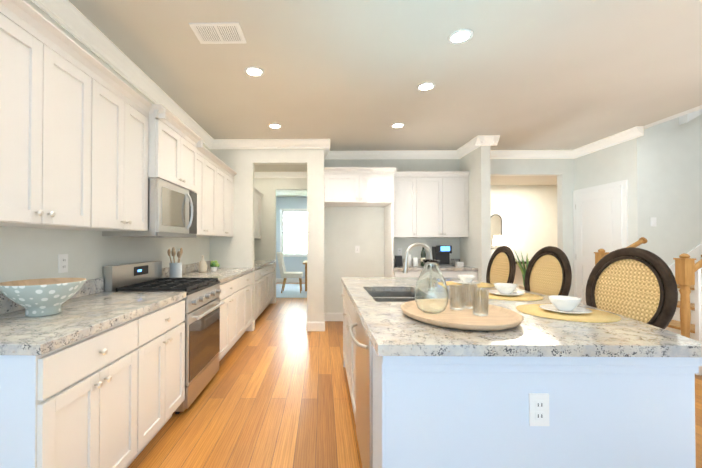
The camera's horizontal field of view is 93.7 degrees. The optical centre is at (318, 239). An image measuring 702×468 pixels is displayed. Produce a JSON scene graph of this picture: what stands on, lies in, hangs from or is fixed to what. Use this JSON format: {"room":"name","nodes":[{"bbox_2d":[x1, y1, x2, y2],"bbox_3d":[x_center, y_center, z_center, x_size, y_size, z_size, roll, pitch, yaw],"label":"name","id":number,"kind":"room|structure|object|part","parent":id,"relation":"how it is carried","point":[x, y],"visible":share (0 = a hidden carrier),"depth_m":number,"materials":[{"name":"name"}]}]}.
{"room":"kitchen","nodes":[
{"label":"kitchen","id":0,"kind":"room"},
{"bbox_2d":[0,0,211,293],"bbox_3d":[-1.650,-0.066,3.762,0.124,2.757,13.740,0,-1,1],"label":"wall","id":1,"kind":"structure","parent":0,"point":[26,253],"depth_m":2.21,"materials":[{"name":"paint"}]},
{"bbox_2d":[0,0,103,230],"bbox_3d":[-1.444,-0.531,1.545,0.348,0.925,0.702,0,-1,1],"label":"upper cabinet","id":2,"kind":"object","parent":1,"relation":"attached to","point":[89,141],"depth_m":1.54,"materials":[{"name":"white wood"}]},
{"bbox_2d":[58,254,67,272],"bbox_3d":[-1.609,0.151,2.069,0.009,0.116,0.070,0,-1,1],"label":"outlet","id":3,"kind":"object","parent":1,"relation":"attached to","point":[62,263],"depth_m":2.06,"materials":[{"name":"white plastic"}]},
{"bbox_2d":[31,0,214,148],"bbox_3d":[-1.585,-1.413,0.900,0.088,0.118,7.750,0,-1,1],"label":"crown molding","id":4,"kind":"structure","parent":1,"relation":"attached to","point":[71,18],"depth_m":2.46,"materials":[{"name":"white paint"}]},
{"bbox_2d":[104,68,147,230],"bbox_3d":[-1.437,-0.526,2.103,0.348,0.925,0.662,0,-1,1],"label":"upper cabinet","id":5,"kind":"object","parent":1,"relation":"attached to","point":[125,113],"depth_m":2.14,"materials":[{"name":"white wood"}]},
{"bbox_2d":[148,104,199,195],"bbox_3d":[-1.393,-0.718,2.816,0.418,0.525,0.760,0,-1,1],"label":"upper cabinet","id":6,"kind":"object","parent":1,"relation":"attached to","point":[173,151],"depth_m":2.67,"materials":[{"name":"white wood"}]},
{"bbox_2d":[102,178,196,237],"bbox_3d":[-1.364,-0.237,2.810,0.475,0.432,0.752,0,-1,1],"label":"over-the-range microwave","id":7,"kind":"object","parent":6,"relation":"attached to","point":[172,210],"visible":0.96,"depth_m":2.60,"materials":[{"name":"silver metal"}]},
{"bbox_2d":[196,148,219,235],"bbox_3d":[-1.418,-0.510,3.617,0.348,0.925,0.847,0,-1,1],"label":"upper cabinet","id":8,"kind":"object","parent":1,"relation":"attached to","point":[208,202],"depth_m":3.74,"materials":[{"name":"white wood"}]},
{"bbox_2d":[208,164,235,236],"bbox_3d":[-1.409,-0.503,4.339,0.348,0.925,0.845,0,-1,1],"label":"upper cabinet","id":9,"kind":"object","parent":1,"relation":"attached to","point":[226,174],"depth_m":4.41,"materials":[{"name":"white wood"}]},
{"bbox_2d":[254,191,257,238],"bbox_3d":[-1.389,-0.487,5.899,0.348,0.925,0.794,0,-1,1],"label":"upper cabinet","id":10,"kind":"object","parent":1,"relation":"attached to","point":[255,192],"depth_m":6.37,"materials":[{"name":"white wood"}]},
{"bbox_2d":[258,191,261,238],"bbox_3d":[-1.381,-0.481,6.540,0.348,0.925,0.737,0,-1,1],"label":"upper cabinet","id":11,"kind":"object","parent":1,"relation":"attached to","point":[258,195],"depth_m":6.78,"materials":[{"name":"white wood"}]},
{"bbox_2d":[212,149,323,321],"bbox_3d":[-0.732,-0.055,4.811,1.634,2.757,0.120,0,-1,1],"label":"wall","id":12,"kind":"structure","parent":0,"point":[240,250],"depth_m":4.76,"materials":[{"name":"paint"}]},
{"bbox_2d":[246,321,253,330],"bbox_3d":[-1.260,1.255,4.737,0.641,0.135,0.014,0,-1,1],"label":"baseboard","id":13,"kind":"structure","parent":12,"relation":"attached to","point":[251,328],"depth_m":4.73,"materials":[{"name":"white wood"}]},
{"bbox_2d":[215,139,330,151],"bbox_3d":[-0.659,-1.375,4.719,1.663,0.118,0.089,0,-1,1],"label":"crown molding","id":14,"kind":"structure","parent":12,"relation":"attached to","point":[324,144],"depth_m":4.71,"materials":[{"name":"white paint"}]},
{"bbox_2d":[324,152,330,158],"bbox_3d":[0.132,-1.372,5.013,0.088,0.118,0.480,0,-1,1],"label":"crown molding","id":15,"kind":"structure","parent":12,"relation":"attached to","point":[327,155],"depth_m":5.30,"materials":[{"name":"white paint"}]},
{"bbox_2d":[254,172,306,177],"bbox_3d":[-0.798,-1.353,6.871,1.330,0.118,0.088,0,-1,1],"label":"crown molding","id":16,"kind":"structure","parent":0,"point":[256,174],"depth_m":6.86,"materials":[{"name":"white paint"}]},
{"bbox_2d":[276,278,304,282],"bbox_3d":[0.293,1.313,10.468,3.600,0.135,0.014,0,-1,1],"label":"baseboard","id":17,"kind":"structure","parent":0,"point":[278,280],"depth_m":10.48,"materials":[{"name":"white"}]},
{"bbox_2d":[280,209,306,256],"bbox_3d":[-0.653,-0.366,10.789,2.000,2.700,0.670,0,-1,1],"label":"dining room window","id":18,"kind":"structure","parent":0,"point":[293,232],"depth_m":11.05,"materials":[{"name":"white glass"}]},
{"bbox_2d":[69,0,701,196],"bbox_3d":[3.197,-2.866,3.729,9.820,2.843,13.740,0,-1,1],"label":"ceiling","id":19,"kind":"structure","parent":0,"point":[346,75],"depth_m":2.77,"materials":[{"name":"paint"}]},
{"bbox_2d":[189,22,246,43],"bbox_3d":[-0.701,-1.454,2.314,0.340,0.008,0.220,0,-1,1],"label":"ceiling vent","id":20,"kind":"object","parent":19,"relation":"in","point":[221,33],"visible":1,"depth_m":2.31,"materials":[{"name":"white metal"}]},
{"bbox_2d":[244,66,263,76],"bbox_3d":[-0.554,-1.449,2.832,0.169,0.008,0.169,0,-1,-38],"label":"recessed light","id":21,"kind":"object","parent":19,"relation":"in","point":[253,71],"depth_m":2.83,"materials":[{"name":"white"}]},
{"bbox_2d":[268,123,281,128],"bbox_3d":[-0.547,-1.435,4.152,0.169,0.008,0.169,0,-1,-38],"label":"recessed light","id":22,"kind":"object","parent":19,"relation":"in","point":[275,126],"depth_m":4.15,"materials":[{"name":"white"}]},
{"bbox_2d":[391,123,404,127],"bbox_3d":[1.002,-1.436,4.133,0.169,0.008,0.169,0,-1,-38],"label":"recessed light","id":23,"kind":"object","parent":19,"relation":"in","point":[397,125],"depth_m":4.13,"materials":[{"name":"white"}]},
{"bbox_2d":[417,82,434,90],"bbox_3d":[1.019,-1.446,3.102,0.169,0.008,0.169,0,-1,-5],"label":"recessed light","id":24,"kind":"object","parent":19,"relation":"in","point":[425,86],"depth_m":3.10,"materials":[{"name":"white"}]},
{"bbox_2d":[448,29,472,43],"bbox_3d":[1.020,-1.454,2.352,0.169,0.008,0.169,0,-1,-8],"label":"recessed light","id":25,"kind":"object","parent":19,"relation":"in","point":[460,36],"depth_m":2.35,"materials":[{"name":"white"}]},
{"bbox_2d":[128,283,701,467],"bbox_3d":[3.204,1.347,4.177,9.820,0.060,14.720,0,-1,1],"label":"floor","id":26,"kind":"structure","parent":0,"point":[275,393],"depth_m":2.49,"materials":[{"name":"brown wood"}]},
{"bbox_2d":[0,313,147,467],"bbox_3d":[-1.305,0.854,1.518,0.628,0.872,0.687,0,-1,1],"label":"base cabinet","id":27,"kind":"object","parent":26,"relation":"on","point":[112,397],"depth_m":1.38,"materials":[{"name":"white wood"}]},
{"bbox_2d":[103,261,224,413],"bbox_3d":[-1.243,0.753,2.799,0.702,1.100,0.752,0,-1,1],"label":"range","id":28,"kind":"object","parent":26,"relation":"on","point":[203,303],"visible":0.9,"depth_m":2.66,"materials":[{"name":"silver metal"}]},
{"bbox_2d":[148,299,184,442],"bbox_3d":[-1.297,0.860,2.077,0.628,0.872,0.683,0,-1,1],"label":"base cabinet","id":29,"kind":"object","parent":26,"relation":"on","point":[166,326],"depth_m":2.11,"materials":[{"name":"white wood"}]},
{"bbox_2d":[218,276,239,360],"bbox_3d":[-1.278,0.875,3.602,0.628,0.872,0.848,0,-1,1],"label":"base cabinet","id":30,"kind":"object","parent":26,"relation":"on","point":[230,289],"depth_m":3.56,"materials":[{"name":"white wood"}]},
{"bbox_2d":[240,271,251,336],"bbox_3d":[-1.269,0.883,4.323,0.628,0.872,0.846,0,-1,1],"label":"base cabinet","id":31,"kind":"object","parent":26,"relation":"on","point":[245,279],"depth_m":4.30,"materials":[{"name":"white wood"}]},
{"bbox_2d":[0,261,252,354],"bbox_3d":[-1.282,0.360,2.960,0.636,0.142,3.583,0,-1,1],"label":"countertop","id":32,"kind":"structure","parent":31,"relation":"on","point":[90,307],"depth_m":1.66,"materials":[{"name":"stone"}]},
{"bbox_2d":[0,278,86,316],"bbox_3d":[-1.394,0.295,1.665,0.354,0.164,0.354,0,-1,1],"label":"pedestal bowl","id":33,"kind":"object","parent":32,"relation":"on","point":[41,297],"visible":1,"depth_m":1.59,"materials":[{"name":"blue ceramic"}]},
{"bbox_2d":[168,247,182,277],"bbox_3d":[-1.435,0.234,3.298,0.145,0.320,0.133,0,-1,1],"label":"utensil crock","id":34,"kind":"object","parent":32,"relation":"on","point":[175,269],"visible":0.88,"depth_m":3.26,"materials":[{"name":"white ceramic"}]},
{"bbox_2d":[198,255,206,271],"bbox_3d":[-1.419,0.298,4.026,0.104,0.205,0.104,0,-1,1],"label":"bottle vase","id":35,"kind":"object","parent":32,"relation":"on","point":[202,266],"visible":1,"depth_m":3.99,"materials":[{"name":"beige ceramic"}]},
{"bbox_2d":[210,260,219,271],"bbox_3d":[-1.303,0.333,4.115,0.118,0.138,0.115,0,-1,1],"label":"plant","id":36,"kind":"object","parent":32,"relation":"on","point":[214,265],"visible":1,"depth_m":4.09,"materials":[{"name":"green plant"}]},
{"bbox_2d":[254,267,265,319],"bbox_3d":[-1.257,0.892,5.245,0.628,0.872,0.733,0,-1,1],"label":"base cabinet","id":37,"kind":"object","parent":26,"relation":"on","point":[263,287],"depth_m":5.26,"materials":[{"name":"white wood"}]},
{"bbox_2d":[263,264,269,306],"bbox_3d":[-1.249,0.898,5.883,0.628,0.872,0.796,0,-1,1],"label":"base cabinet","id":38,"kind":"object","parent":26,"relation":"on","point":[267,266],"depth_m":6.09,"materials":[{"name":"white wood"}]},
{"bbox_2d":[270,263,273,301],"bbox_3d":[-1.241,0.905,6.524,0.628,0.872,0.738,0,-1,1],"label":"base cabinet","id":39,"kind":"object","parent":26,"relation":"on","point":[272,264],"depth_m":6.50,"materials":[{"name":"white wood"}]},
{"bbox_2d":[254,260,274,269],"bbox_3d":[-1.245,0.390,5.888,0.636,0.142,2.026,0,-1,1],"label":"countertop","id":40,"kind":"structure","parent":39,"relation":"on","point":[259,264],"depth_m":6.00,"materials":[{"name":"stone"}]},
{"bbox_2d":[276,284,306,297],"bbox_3d":[0.197,1.360,8.825,2.950,0.007,2.500,0,-1,1],"label":"area rug","id":41,"kind":"object","parent":26,"relation":"on","point":[291,291],"visible":0.14,"depth_m":8.52,"materials":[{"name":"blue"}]},
{"bbox_2d":[276,252,302,292],"bbox_3d":[-0.737,0.843,8.442,0.668,1.023,0.480,0,-1,1],"label":"dining chair","id":42,"kind":"object","parent":41,"relation":"on","point":[284,274],"visible":1,"depth_m":8.21,"materials":[{"name":"beige fabric"}]},
{"bbox_2d":[303,260,306,290],"bbox_3d":[0.439,0.980,8.976,1.670,0.755,1.000,0,-1,1],"label":"dining table","id":43,"kind":"object","parent":41,"relation":"on","point":[305,262],"visible":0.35,"depth_m":8.54,"materials":[{"name":"brown wood"}]},
{"bbox_2d":[384,203,477,280],"bbox_3d":[1.681,0.398,4.995,1.222,1.855,0.658,0,-1,1],"label":"base cabinets","id":44,"kind":"object","parent":26,"relation":"on","point":[389,271],"visible":0.08,"depth_m":4.77,"materials":[{"name":"white wood"}]},
{"bbox_2d":[394,259,477,270],"bbox_3d":[1.692,0.381,5.006,1.200,0.142,0.636,0,-1,1],"label":"countertop","id":45,"kind":"structure","parent":44,"relation":"on","point":[452,267],"depth_m":4.79,"materials":[{"name":"stone"}]},
{"bbox_2d":[395,256,401,265],"bbox_3d":[1.245,0.332,5.092,0.100,0.159,0.080,0,-1,1],"label":"speaker box","id":46,"kind":"object","parent":45,"relation":"on","point":[398,260],"visible":1,"depth_m":5.05,"materials":[{"name":"black plastic"}]},
{"bbox_2d":[408,254,417,265],"bbox_3d":[1.446,0.319,5.063,0.173,0.185,0.143,0,-1,1],"label":"canisters","id":47,"kind":"object","parent":45,"relation":"on","point":[415,261],"visible":0.73,"depth_m":5.04,"materials":[{"name":"white ceramic"}]},
{"bbox_2d":[421,247,425,265],"bbox_3d":[1.625,0.249,5.068,0.077,0.325,0.077,0,-1,1],"label":"wine bottle","id":48,"kind":"object","parent":45,"relation":"on","point":[423,254],"visible":0.62,"depth_m":5.04,"materials":[{"name":"green glass"}]},
{"bbox_2d":[432,245,451,265],"bbox_3d":[1.935,0.253,5.123,0.220,0.319,0.282,0,-1,1],"label":"coffee maker","id":49,"kind":"object","parent":45,"relation":"on","point":[441,253],"visible":0.92,"depth_m":5.10,"materials":[{"name":"black plastic"}]},
{"bbox_2d":[455,262,463,265],"bbox_3d":[2.174,0.377,5.050,0.100,0.069,0.080,0,-1,1],"label":"box","id":50,"kind":"object","parent":45,"relation":"on","point":[459,263],"visible":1,"depth_m":5.01,"materials":[{"name":"white ceramic"}]},
{"bbox_2d":[486,245,515,283],"bbox_3d":[1.454,0.680,2.982,0.491,1.252,0.478,0,-1,3],"label":"bar stool","id":51,"kind":"object","parent":26,"relation":"on","point":[501,267],"visible":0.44,"depth_m":2.96,"materials":[{"name":"beige wicker"}]},
{"bbox_2d":[341,283,701,467],"bbox_3d":[0.782,0.861,2.279,1.211,0.874,2.212,0,-1,1],"label":"kitchen island","id":52,"kind":"object","parent":26,"relation":"on","point":[531,391],"depth_m":1.19,"materials":[{"name":"white wood"}]},
{"bbox_2d":[341,279,528,358],"bbox_3d":[0.492,0.404,2.287,0.533,0.040,2.259,0,-1,1],"label":"island countertop","id":53,"kind":"structure","parent":52,"relation":"on","point":[395,335],"depth_m":1.26,"materials":[{"name":"white stone"}]},
{"bbox_2d":[367,291,414,301],"bbox_3d":[0.560,0.522,2.348,0.412,0.194,0.712,0,-1,1],"label":"sink","id":54,"kind":"object","parent":53,"relation":"in","point":[379,296],"depth_m":2.70,"materials":[{"name":"silver metal"}]},
{"bbox_2d":[403,243,432,272],"bbox_3d":[0.782,0.205,2.470,0.300,0.362,0.078,0,-1,1],"label":"faucet","id":55,"kind":"object","parent":53,"relation":"on","point":[405,267],"depth_m":2.45,"materials":[{"name":"silver metal"}]},
{"bbox_2d":[400,299,523,330],"bbox_3d":[0.681,0.360,1.608,0.533,0.033,0.620,0,-1,1],"label":"wood tray","id":56,"kind":"object","parent":53,"relation":"on","point":[498,318],"visible":0.77,"depth_m":1.50,"materials":[{"name":"beige wood"}]},
{"bbox_2d":[414,259,448,313],"bbox_3d":[0.566,0.233,1.641,0.162,0.262,0.162,0,-1,1],"label":"glass vase","id":57,"kind":"object","parent":56,"relation":"on","point":[431,292],"visible":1,"depth_m":1.59,"materials":[{"name":"clear glass"}]},
{"bbox_2d":[449,284,463,310],"bbox_3d":[0.722,0.302,1.708,0.075,0.125,0.075,0,-1,1],"label":"tumbler","id":58,"kind":"object","parent":56,"relation":"on","point":[456,297],"visible":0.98,"depth_m":1.68,"materials":[{"name":"clear glass"}]},
{"bbox_2d":[462,284,476,308],"bbox_3d":[0.807,0.302,1.747,0.075,0.125,0.075,0,-1,1],"label":"tumbler","id":59,"kind":"object","parent":56,"relation":"on","point":[468,294],"visible":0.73,"depth_m":1.72,"materials":[{"name":"clear glass"}]},
{"bbox_2d":[472,288,488,315],"bbox_3d":[0.780,0.301,1.578,0.075,0.125,0.075,0,-1,1],"label":"tumbler","id":60,"kind":"object","parent":56,"relation":"on","point":[480,300],"visible":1,"depth_m":1.55,"materials":[{"name":"clear glass"}]},
{"bbox_2d":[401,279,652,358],"bbox_3d":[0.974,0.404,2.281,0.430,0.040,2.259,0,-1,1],"label":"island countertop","id":61,"kind":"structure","parent":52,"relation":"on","point":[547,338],"depth_m":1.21,"materials":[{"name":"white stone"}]},
{"bbox_2d":[446,281,493,287],"bbox_3d":[1.286,0.387,2.840,0.430,0.004,0.430,0,-1,1],"label":"placemat","id":62,"kind":"object","parent":61,"relation":"on","point":[479,285],"visible":0.27,"depth_m":2.80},
{"bbox_2d":[453,280,480,284],"bbox_3d":[1.286,0.375,2.841,0.220,0.018,0.220,0,-1,1],"label":"plate","id":63,"kind":"object","parent":62,"relation":"on","point":[461,282],"visible":0.6,"depth_m":2.82,"materials":[{"name":"white ceramic"}]},
{"bbox_2d":[458,275,474,282],"bbox_3d":[1.286,0.343,2.841,0.140,0.064,0.140,0,-1,1],"label":"soup bowl","id":64,"kind":"object","parent":63,"relation":"on","point":[466,278],"visible":0.98,"depth_m":2.80,"materials":[{"name":"white ceramic"}]},
{"bbox_2d":[489,292,542,300],"bbox_3d":[1.279,0.381,2.240,0.430,0.004,0.430,0,-1,1],"label":"placemat","id":65,"kind":"object","parent":61,"relation":"on","point":[528,297],"visible":0.4,"depth_m":2.13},
{"bbox_2d":[489,290,523,295],"bbox_3d":[1.279,0.369,2.241,0.220,0.018,0.220,0,-1,1],"label":"plate","id":66,"kind":"object","parent":65,"relation":"on","point":[513,293],"visible":0.75,"depth_m":2.22,"materials":[{"name":"white ceramic"}]},
{"bbox_2d":[494,283,516,293],"bbox_3d":[1.279,0.337,2.241,0.140,0.064,0.140,0,-1,1],"label":"soup bowl","id":67,"kind":"object","parent":66,"relation":"on","point":[505,288],"visible":1,"depth_m":2.21,"materials":[{"name":"white ceramic"}]},
{"bbox_2d":[516,304,620,322],"bbox_3d":[1.272,0.375,1.691,0.430,0.004,0.430,0,-1,1],"label":"placemat","id":68,"kind":"object","parent":61,"relation":"on","point":[596,316],"visible":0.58,"depth_m":1.60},
{"bbox_2d":[539,304,591,313],"bbox_3d":[1.272,0.363,1.691,0.220,0.018,0.220,0,-1,1],"label":"plate","id":69,"kind":"object","parent":68,"relation":"on","point":[576,310],"visible":0.71,"depth_m":1.67,"materials":[{"name":"white ceramic"}]},
{"bbox_2d":[548,295,581,310],"bbox_3d":[1.272,0.332,1.691,0.140,0.064,0.140,0,-1,1],"label":"soup bowl","id":70,"kind":"object","parent":69,"relation":"on","point":[565,303],"visible":1,"depth_m":1.66,"materials":[{"name":"white ceramic"}]},
{"bbox_2d":[529,393,548,425],"bbox_3d":[0.799,0.616,1.185,0.070,0.116,0.009,0,-1,1],"label":"outlet","id":71,"kind":"object","parent":52,"relation":"attached to","point":[538,402],"depth_m":1.18,"materials":[{"name":"white plastic"}]},
{"bbox_2d":[524,246,571,295],"bbox_3d":[1.461,0.674,2.385,0.491,1.252,0.478,0,-1,1],"label":"bar stool","id":72,"kind":"object","parent":26,"relation":"on","point":[548,271],"visible":0.35,"depth_m":2.36,"materials":[{"name":"beige wicker"}]},
{"bbox_2d":[585,247,677,328],"bbox_3d":[1.423,0.667,1.716,0.491,1.252,0.478,0,-1,-2],"label":"bar stool","id":73,"kind":"object","parent":26,"relation":"on","point":[639,284],"visible":0.4,"depth_m":1.68,"materials":[{"name":"beige wicker"}]},
{"bbox_2d":[594,237,701,375],"bbox_3d":[5.404,-0.266,3.668,3.781,3.156,1.111,0,-1,1],"label":"staircase","id":74,"kind":"structure","parent":26,"relation":"on","point":[686,320],"depth_m":3.18,"materials":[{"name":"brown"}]},
{"bbox_3d":[5.107,-0.359,3.664,3.035,2.969,1.031,0,-1,1],"label":"handrail","id":75,"kind":"part","parent":74,"relation":"part of","materials":[{"name":"brown wood"}]},
{"bbox_3d":[4.815,0.958,8.226,1.200,0.800,0.370,0,-1,1],"label":"console table","id":76,"kind":"object","parent":26,"relation":"on","visible":0},
{"bbox_2d":[500,235,516,246],"bbox_3d":[4.785,0.229,8.229,0.380,0.660,0.380,0,-1,1],"label":"table lamp","id":77,"kind":"object","parent":76,"relation":"on","point":[508,240],"visible":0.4,"depth_m":8.09,"materials":[{"name":"white ceramic"}]},
{"bbox_3d":[2.702,1.043,4.181,0.357,0.552,0.370,0,-1,1],"label":"plant stand","id":78,"kind":"object","parent":26,"relation":"on","visible":0},
{"bbox_2d":[514,250,528,289],"bbox_3d":[2.703,0.439,4.202,0.416,0.656,0.220,0,-1,1],"label":"snake plant","id":79,"kind":"object","parent":78,"relation":"on","point":[522,269],"visible":0.35,"depth_m":4.21,"materials":[{"name":"green plant"}]},
{"bbox_2d":[324,159,573,312],"bbox_3d":[3.538,-0.050,5.362,7.380,2.757,0.150,0,-1,1],"label":"wall","id":80,"kind":"structure","parent":0,"point":[539,216],"depth_m":5.34,"materials":[{"name":"paint"}]},
{"bbox_2d":[323,313,325,330],"bbox_3d":[0.096,1.258,5.015,0.014,0.135,0.604,0,-1,1],"label":"baseboard","id":81,"kind":"structure","parent":80,"relation":"attached to","point":[324,313],"depth_m":4.73,"materials":[{"name":"white wood"}]},
{"bbox_2d":[325,313,342,320],"bbox_3d":[0.586,1.261,5.324,0.985,0.135,0.014,0,-1,1],"label":"baseboard","id":82,"kind":"structure","parent":80,"relation":"attached to","point":[329,316],"depth_m":5.32,"materials":[{"name":"white wood"}]},
{"bbox_2d":[355,246,359,252],"bbox_3d":[0.638,0.159,5.337,0.070,0.116,0.009,0,-1,1],"label":"outlet","id":83,"kind":"object","parent":80,"relation":"attached to","point":[357,249],"depth_m":5.33,"materials":[{"name":"white plastic"}]},
{"bbox_2d":[324,167,395,206],"bbox_3d":[0.593,-0.782,5.034,1.002,0.495,0.626,0,-1,1],"label":"upper cabinet","id":84,"kind":"object","parent":80,"relation":"attached to","point":[343,186],"depth_m":4.73,"materials":[{"name":"white wood"}]},
{"bbox_2d":[331,150,454,158],"bbox_3d":[1.194,-1.369,5.306,2.205,0.118,0.088,0,-1,1],"label":"crown molding","id":85,"kind":"structure","parent":80,"relation":"attached to","point":[409,154],"depth_m":5.29,"materials":[{"name":"white paint"}]},
{"bbox_2d":[393,171,419,237],"bbox_3d":[1.325,-0.531,5.164,0.459,0.995,0.348,0,-1,1],"label":"upper cabinet","id":86,"kind":"object","parent":80,"relation":"attached to","point":[406,209],"depth_m":5.00,"materials":[{"name":"white wood"}]},
{"bbox_2d":[420,171,469,237],"bbox_3d":[1.865,-0.531,5.157,0.857,0.995,0.348,0,-1,1],"label":"upper cabinet","id":87,"kind":"object","parent":80,"relation":"attached to","point":[430,204],"depth_m":4.99,"materials":[{"name":"white wood"}]},
{"bbox_2d":[491,214,501,248],"bbox_3d":[4.567,-0.203,8.425,0.324,0.897,0.021,0,-1,1],"label":"arched mirror","id":88,"kind":"object","parent":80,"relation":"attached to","point":[496,227],"visible":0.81,"depth_m":8.43,"materials":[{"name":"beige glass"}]},
{"bbox_2d":[490,150,570,158],"bbox_3d":[3.287,-1.369,5.279,1.720,0.118,0.088,0,-1,1],"label":"crown molding","id":89,"kind":"structure","parent":80,"relation":"attached to","point":[494,154],"depth_m":5.27,"materials":[{"name":"white paint"}]},
{"bbox_2d":[460,146,491,282],"bbox_3d":[2.358,-0.054,4.947,0.130,2.757,0.710,0,-1,1],"label":"wall","id":90,"kind":"structure","parent":0,"point":[475,249],"depth_m":4.68,"materials":[{"name":"paint"}]},
{"bbox_2d":[455,135,486,158],"bbox_3d":[2.248,-1.373,4.872,0.088,0.118,0.708,0,-1,1],"label":"crown molding","id":91,"kind":"structure","parent":90,"relation":"attached to","point":[479,140],"depth_m":4.80,"materials":[{"name":"white paint"}]},
{"bbox_2d":[483,135,499,151],"bbox_3d":[2.461,-1.373,4.870,0.098,0.118,0.708,0,-1,1],"label":"crown molding","id":92,"kind":"structure","parent":90,"relation":"attached to","point":[492,140],"depth_m":4.54,"materials":[{"name":"white paint"}]},
{"bbox_2d":[572,141,627,227],"bbox_3d":[4.192,-1.426,4.842,0.140,5.500,0.900,0,-1,1],"label":"wall","id":93,"kind":"structure","parent":0,"point":[610,164],"depth_m":4.81,"materials":[{"name":"paint"}]},
{"bbox_2d":[575,186,620,304],"bbox_3d":[4.085,0.293,4.835,0.110,2.038,0.798,0,-1,1],"label":"closet door","id":94,"kind":"structure","parent":93,"relation":"in","point":[598,219],"depth_m":4.89,"materials":[{"name":"white wood"}]},
{"bbox_2d":[573,180,627,296],"bbox_3d":[4.123,0.264,4.831,0.035,2.120,0.930,0,-1,1],"label":"door frame","id":95,"kind":"structure","parent":93,"relation":"attached to","point":[623,184],"depth_m":4.46,"materials":[{"name":"white wood"}]},
{"bbox_2d":[571,126,643,158],"bbox_3d":[4.096,-1.375,4.683,0.088,0.118,1.040,0,-1,1],"label":"crown molding","id":96,"kind":"structure","parent":93,"relation":"attached to","point":[637,131],"depth_m":4.60,"materials":[{"name":"white paint"}]},
{"bbox_2d":[628,114,701,265],"bbox_3d":[6.075,-1.431,4.289,3.880,5.500,0.120,0,-1,1],"label":"wall","id":97,"kind":"structure","parent":0,"point":[658,167],"depth_m":4.24,"materials":[{"name":"paint"}]},
{"bbox_2d":[650,217,655,225],"bbox_3d":[4.334,-0.227,4.234,0.070,0.116,0.009,0,-1,1],"label":"light switch","id":98,"kind":"object","parent":97,"relation":"attached to","point":[653,221],"visible":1,"depth_m":4.23,"materials":[{"name":"white plastic"}]},
{"bbox_2d":[679,109,701,124],"bbox_3d":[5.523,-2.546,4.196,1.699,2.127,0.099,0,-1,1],"label":"crown molding","id":99,"kind":"structure","parent":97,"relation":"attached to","point":[686,118],"depth_m":4.15,"materials":[{"name":"white wood"}]}
]}

